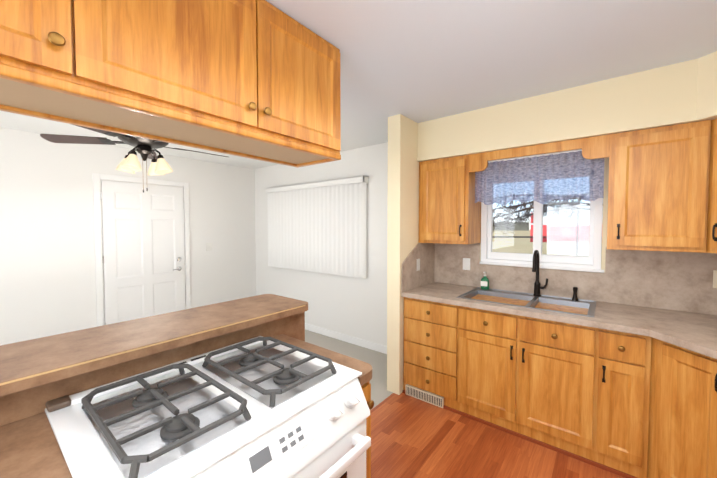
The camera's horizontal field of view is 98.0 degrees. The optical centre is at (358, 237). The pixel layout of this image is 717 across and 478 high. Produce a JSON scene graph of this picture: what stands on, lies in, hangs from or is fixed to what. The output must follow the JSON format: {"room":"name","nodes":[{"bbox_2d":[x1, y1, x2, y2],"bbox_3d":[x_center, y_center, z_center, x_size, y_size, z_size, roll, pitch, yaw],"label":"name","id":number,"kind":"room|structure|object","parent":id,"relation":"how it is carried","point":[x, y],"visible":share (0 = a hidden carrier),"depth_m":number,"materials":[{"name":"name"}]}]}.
{"room":"kitchen","nodes":[
{"label":"kitchen","id":0,"kind":"room"},
{"bbox_2d":[0,127,255,345],"bbox_3d":[-3.714,0.162,2.891,0.100,2.460,6.190,2,2,39],"label":"wall","id":1,"kind":"structure","parent":0,"point":[47,268],"depth_m":3.48,"materials":[{"name":"white paint"}]},
{"bbox_2d":[93,173,190,326],"bbox_3d":[-2.731,0.298,4.031,0.018,2.110,1.050,2,2,39],"label":"door frame","id":2,"kind":"structure","parent":1,"relation":"attached to","point":[97,177],"depth_m":3.67,"materials":[{"name":"white wood"}]},
{"bbox_2d":[101,180,184,324],"bbox_3d":[-2.713,0.332,4.009,0.068,2.021,0.908,2,2,39],"label":"room door","id":3,"kind":"structure","parent":1,"relation":"in","point":[143,258],"depth_m":3.97,"materials":[{"name":"white paint"}]},
{"bbox_2d":[305,330,392,409],"bbox_3d":[-2.441,1.448,1.980,3.280,0.050,6.290,2,2,39],"label":"floor","id":4,"kind":"structure","parent":0,"point":[377,362],"depth_m":3.61,"materials":[{"name":"beige"}]},
{"bbox_2d":[0,0,716,168],"bbox_3d":[-1.390,-1.033,1.056,5.970,0.050,6.290,2,2,39],"label":"ceiling","id":5,"kind":"structure","parent":0,"point":[418,61],"depth_m":1.71,"materials":[{"name":"white paint"}]},
{"bbox_2d":[0,0,111,123],"bbox_3d":[-1.098,-0.704,0.732,0.376,0.579,0.698,2,2,39],"label":"upper cabinet","id":6,"kind":"object","parent":5,"relation":"attached to","point":[56,55],"depth_m":0.85,"materials":[{"name":"brown wood"}]},
{"bbox_2d":[40,124,227,192],"bbox_3d":[-1.893,-0.734,2.843,1.475,0.663,1.440,2,2,39],"label":"ceiling fan","id":7,"kind":"object","parent":5,"relation":"hanging from","point":[145,148],"visible":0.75,"depth_m":2.74,"materials":[{"name":"black metal"}]},
{"bbox_2d":[84,0,275,151],"bbox_3d":[-0.741,-0.719,1.179,0.376,0.579,0.694,2,2,39],"label":"upper cabinet","id":8,"kind":"object","parent":5,"relation":"attached to","point":[256,79],"depth_m":1.13,"materials":[{"name":"brown wood"}]},
{"bbox_2d":[228,8,340,167],"bbox_3d":[-0.417,-0.733,1.584,0.376,0.579,0.592,2,2,39],"label":"upper cabinet","id":9,"kind":"object","parent":5,"relation":"attached to","point":[308,92],"depth_m":1.52,"materials":[{"name":"brown wood"}]},
{"bbox_2d":[387,114,418,394],"bbox_3d":[0.524,0.157,3.028,0.130,2.460,0.685,2,2,39],"label":"wall","id":10,"kind":"structure","parent":0,"point":[403,208],"depth_m":2.77,"materials":[{"name":"beige paint"}]},
{"bbox_2d":[401,243,432,290],"bbox_3d":[0.584,0.262,2.989,0.010,0.423,0.648,2,2,39],"label":"backsplash","id":11,"kind":"structure","parent":10,"relation":"attached to","point":[410,278],"depth_m":2.96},
{"bbox_2d":[417,259,419,270],"bbox_3d":[0.565,0.259,2.963,0.009,0.115,0.070,2,2,39],"label":"light switch","id":12,"kind":"object","parent":10,"relation":"attached to","point":[418,264],"visible":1,"depth_m":2.96,"materials":[{"name":"white plastic"}]},
{"bbox_2d":[255,142,608,345],"bbox_3d":[0.548,0.140,3.523,5.970,2.460,0.120,2,2,39],"label":"wall","id":13,"kind":"structure","parent":0,"point":[352,306],"depth_m":4.01,"materials":[{"name":"white paint"}]},
{"bbox_2d":[266,176,368,277],"bbox_3d":[-0.669,-0.138,4.346,1.950,1.230,0.095,2,2,39],"label":"vertical blinds","id":14,"kind":"object","parent":13,"relation":"attached to","point":[319,227],"visible":1,"depth_m":4.20,"materials":[{"name":"white plastic"}]},
{"bbox_2d":[305,323,386,353],"bbox_3d":[-0.532,1.298,4.341,3.110,0.090,0.012,2,2,39],"label":"baseboard","id":15,"kind":"structure","parent":13,"relation":"attached to","point":[353,340],"depth_m":4.00,"materials":[{"name":"white wood"}]},
{"bbox_2d":[419,154,482,243],"bbox_3d":[0.859,-0.332,2.944,0.471,0.766,0.364,2,2,39],"label":"upper cabinet","id":16,"kind":"object","parent":13,"relation":"attached to","point":[449,213],"depth_m":2.78,"materials":[{"name":"brown wood"}]},
{"bbox_2d":[463,258,469,269],"bbox_3d":[1.048,0.259,3.026,0.072,0.115,0.009,2,2,39],"label":"light switch","id":17,"kind":"object","parent":13,"relation":"attached to","point":[466,263],"visible":1,"depth_m":3.02,"materials":[{"name":"white plastic"}]},
{"bbox_2d":[475,149,603,204],"bbox_3d":[1.344,-0.446,2.419,0.907,0.379,0.054,2,2,39],"label":"valance curtain","id":18,"kind":"object","parent":13,"relation":"attached to","point":[545,179],"visible":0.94,"depth_m":2.37,"materials":[{"name":"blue fabric"}]},
{"bbox_2d":[480,198,603,272],"bbox_3d":[1.542,-0.162,2.685,0.925,0.840,0.132,2,2,39],"label":"kitchen window","id":19,"kind":"structure","parent":13,"relation":"in","point":[591,262],"depth_m":2.67,"materials":[{"name":"white"}]},
{"bbox_2d":[433,243,716,314],"bbox_3d":[1.771,0.279,2.462,2.522,0.423,0.010,2,2,39],"label":"backsplash","id":20,"kind":"structure","parent":13,"relation":"attached to","point":[674,281],"depth_m":2.31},
{"bbox_2d":[607,123,690,251],"bbox_3d":[1.955,-0.302,2.037,0.504,0.766,0.414,2,2,39],"label":"upper cabinet","id":21,"kind":"object","parent":13,"relation":"attached to","point":[662,189],"depth_m":1.95,"materials":[{"name":"brown wood"}]},
{"bbox_2d":[687,118,716,252],"bbox_3d":[2.292,-0.289,1.661,0.732,0.766,0.581,2,2,39],"label":"upper cabinet","id":22,"kind":"object","parent":13,"relation":"attached to","point":[702,236],"depth_m":1.81,"materials":[{"name":"brown wood"}]},
{"bbox_2d":[713,270,716,287],"bbox_3d":[2.331,0.271,2.001,0.072,0.115,0.009,2,2,39],"label":"electrical outlet","id":23,"kind":"object","parent":13,"relation":"attached to","point":[714,278],"visible":1,"depth_m":2.02,"materials":[{"name":"beige plastic"}]},
{"bbox_2d":[371,392,623,477],"bbox_3d":[-0.109,1.510,0.118,2.690,0.050,6.290,2,2,39],"label":"floor","id":24,"kind":"structure","parent":0,"point":[412,437],"depth_m":2.08,"materials":[{"name":"laminate"}]},
{"bbox_2d":[0,294,373,477],"bbox_3d":[-1.230,0.941,0.400,0.952,1.070,3.361,2,2,39],"label":"countertop","id":25,"kind":"structure","parent":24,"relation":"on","point":[36,374],"depth_m":1.12,"materials":[{"name":"brown"}]},
{"bbox_2d":[45,336,370,477],"bbox_3d":[-0.442,0.965,1.070,0.723,0.977,0.804,2,2,39],"label":"stove","id":26,"kind":"object","parent":24,"relation":"on","point":[262,407],"visible":1,"depth_m":0.95,"materials":[{"name":"white metal"}]},
{"bbox_2d":[403,299,468,415],"bbox_3d":[0.811,0.955,2.848,0.569,0.876,0.640,2,2,39],"label":"base cabinet","id":27,"kind":"object","parent":24,"relation":"on","point":[436,335],"depth_m":2.58,"materials":[{"name":"brown wood"}]},
{"bbox_2d":[465,307,612,470],"bbox_3d":[1.347,0.970,2.421,0.938,0.876,0.640,2,2,39],"label":"base cabinet","id":28,"kind":"object","parent":24,"relation":"on","point":[612,368],"depth_m":2.10,"materials":[{"name":"brown wood"}]},
{"bbox_2d":[401,283,592,326],"bbox_3d":[1.106,0.507,2.584,1.341,0.038,0.661,2,2,39],"label":"countertop","id":29,"kind":"structure","parent":28,"relation":"on","point":[432,292],"depth_m":2.37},
{"bbox_2d":[481,272,488,289],"bbox_3d":[1.155,0.394,2.849,0.073,0.158,0.063,2,2,39],"label":"soap bottle","id":30,"kind":"object","parent":29,"relation":"on","point":[485,282],"visible":0.98,"depth_m":2.83,"materials":[{"name":"green plastic"}]},
{"bbox_2d":[457,287,596,318],"bbox_3d":[1.312,0.583,2.466,0.894,0.194,0.534,2,2,39],"label":"sink","id":31,"kind":"object","parent":29,"relation":"in","point":[493,294],"depth_m":2.49,"materials":[{"name":"grey metal"}]},
{"bbox_2d":[533,250,548,294],"bbox_3d":[1.463,0.294,2.518,0.109,0.388,0.196,2,2,39],"label":"faucet","id":32,"kind":"object","parent":29,"relation":"on","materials":[{"name":"black metal"}]},
{"bbox_2d":[569,287,580,298],"bbox_3d":[1.689,0.439,2.429,0.044,0.105,0.042,2,2,39],"label":"soap dispenser","id":33,"kind":"object","parent":29,"relation":"on","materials":[{"name":"black metal"}]},
{"bbox_2d":[589,303,716,362],"bbox_3d":[1.753,0.530,1.899,0.525,0.038,0.925,2,2,39],"label":"countertop","id":34,"kind":"structure","parent":28,"relation":"on","point":[670,332],"depth_m":1.80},
{"bbox_2d":[609,331,648,477],"bbox_3d":[1.729,0.980,2.115,0.313,0.876,0.640,2,2,39],"label":"base cabinet","id":35,"kind":"object","parent":24,"relation":"on","point":[630,352],"depth_m":1.83,"materials":[{"name":"brown wood"}]},
{"bbox_2d":[645,343,716,477],"bbox_3d":[2.121,0.996,1.629,0.906,0.876,0.911,2,2,39],"label":"base cabinet","id":36,"kind":"object","parent":24,"relation":"on","point":[681,397],"depth_m":1.62,"materials":[{"name":"brown wood"}]},
{"bbox_2d":[693,311,716,334],"bbox_3d":[1.836,0.558,1.057,0.656,0.038,2.136,2,2,39],"label":"countertop","id":37,"kind":"structure","parent":36,"relation":"on","point":[710,321],"depth_m":1.91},
{"bbox_2d":[417,51,716,161],"bbox_3d":[-0.156,-0.796,0.013,2.530,0.352,6.190,2,2,39],"label":"soffit","id":38,"kind":"structure","parent":0,"point":[678,93],"depth_m":2.13,"materials":[{"name":"beige paint"}]},
{"label":"outside","id":39,"kind":"structure","parent":0,"visible":0},
{"bbox_2d":[492,222,601,257],"bbox_3d":[25.395,7.415,39.832,53.247,18.861,47.183,2,2,39],"label":"ground","id":40,"kind":"structure","parent":39,"point":[527,243],"depth_m":46.13,"materials":[{"name":"beige"}]},
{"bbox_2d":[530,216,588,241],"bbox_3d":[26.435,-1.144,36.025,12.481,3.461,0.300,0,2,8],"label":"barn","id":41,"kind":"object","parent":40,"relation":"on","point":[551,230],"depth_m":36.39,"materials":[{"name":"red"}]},
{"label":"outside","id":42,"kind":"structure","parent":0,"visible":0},
{"bbox_2d":[493,197,589,254],"bbox_3d":[5.070,-0.563,7.917,3.836,2.026,2.261,2,2,39],"label":"branches","id":43,"kind":"object","parent":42,"point":[567,204],"depth_m":7.95,"materials":[{"name":"brown plant"}]},
{"bbox_2d":[493,199,602,229],"bbox_3d":[36.485,-7.013,54.757,63.896,53.933,37.638,2,2,39],"label":"sky","id":44,"kind":"structure","parent":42,"point":[585,219],"depth_m":55.11,"materials":[{"name":"white"}]}
]}

